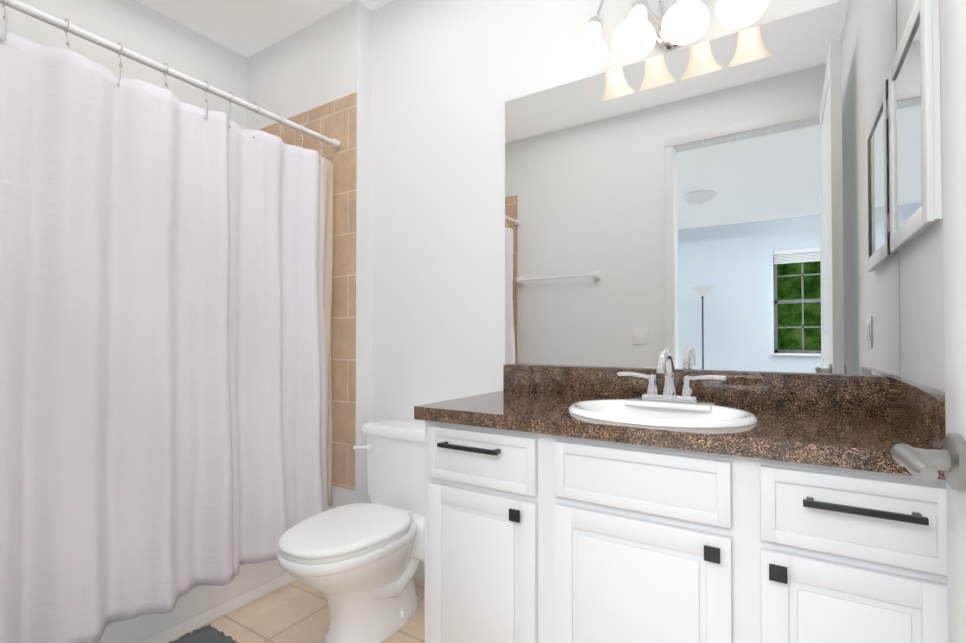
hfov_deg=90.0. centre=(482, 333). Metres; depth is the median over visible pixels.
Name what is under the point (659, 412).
sink
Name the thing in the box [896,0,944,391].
wall
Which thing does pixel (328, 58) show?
wall
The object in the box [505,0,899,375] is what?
mirror
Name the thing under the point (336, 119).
wall tiles
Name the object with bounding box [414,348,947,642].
bathroom vanity
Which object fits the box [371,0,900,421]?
wall
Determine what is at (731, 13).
sconce
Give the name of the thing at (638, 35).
sconce
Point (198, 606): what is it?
bathtub
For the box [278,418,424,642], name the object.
toilet
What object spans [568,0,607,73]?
sconce
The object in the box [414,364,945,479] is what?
countertop
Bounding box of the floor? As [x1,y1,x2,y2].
[168,578,424,642]
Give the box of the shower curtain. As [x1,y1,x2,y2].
[0,0,339,642]
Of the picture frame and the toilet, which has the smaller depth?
the picture frame
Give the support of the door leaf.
in the wall
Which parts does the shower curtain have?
rod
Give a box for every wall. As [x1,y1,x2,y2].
[0,0,246,128]
[246,0,372,508]
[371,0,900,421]
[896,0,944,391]
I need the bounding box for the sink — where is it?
[569,397,757,427]
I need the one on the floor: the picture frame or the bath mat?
the bath mat
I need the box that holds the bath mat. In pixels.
[169,624,237,642]
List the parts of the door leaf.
handle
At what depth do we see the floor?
1.90 m
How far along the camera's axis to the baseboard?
2.18 m
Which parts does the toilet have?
seat, tank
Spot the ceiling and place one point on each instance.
(246, 28)
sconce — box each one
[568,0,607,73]
[612,0,708,59]
[716,0,768,27]
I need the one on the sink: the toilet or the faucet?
the faucet
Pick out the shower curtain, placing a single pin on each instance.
(166, 279)
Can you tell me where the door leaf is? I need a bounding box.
[891,0,965,642]
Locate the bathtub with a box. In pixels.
[97,506,329,642]
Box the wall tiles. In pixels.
[259,92,356,489]
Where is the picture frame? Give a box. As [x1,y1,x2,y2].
[888,0,941,252]
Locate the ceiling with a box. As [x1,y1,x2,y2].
[138,0,392,56]
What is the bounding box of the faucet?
[617,348,726,402]
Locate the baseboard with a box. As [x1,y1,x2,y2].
[414,561,424,581]
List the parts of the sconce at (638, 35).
frame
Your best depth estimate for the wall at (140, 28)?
2.39 m

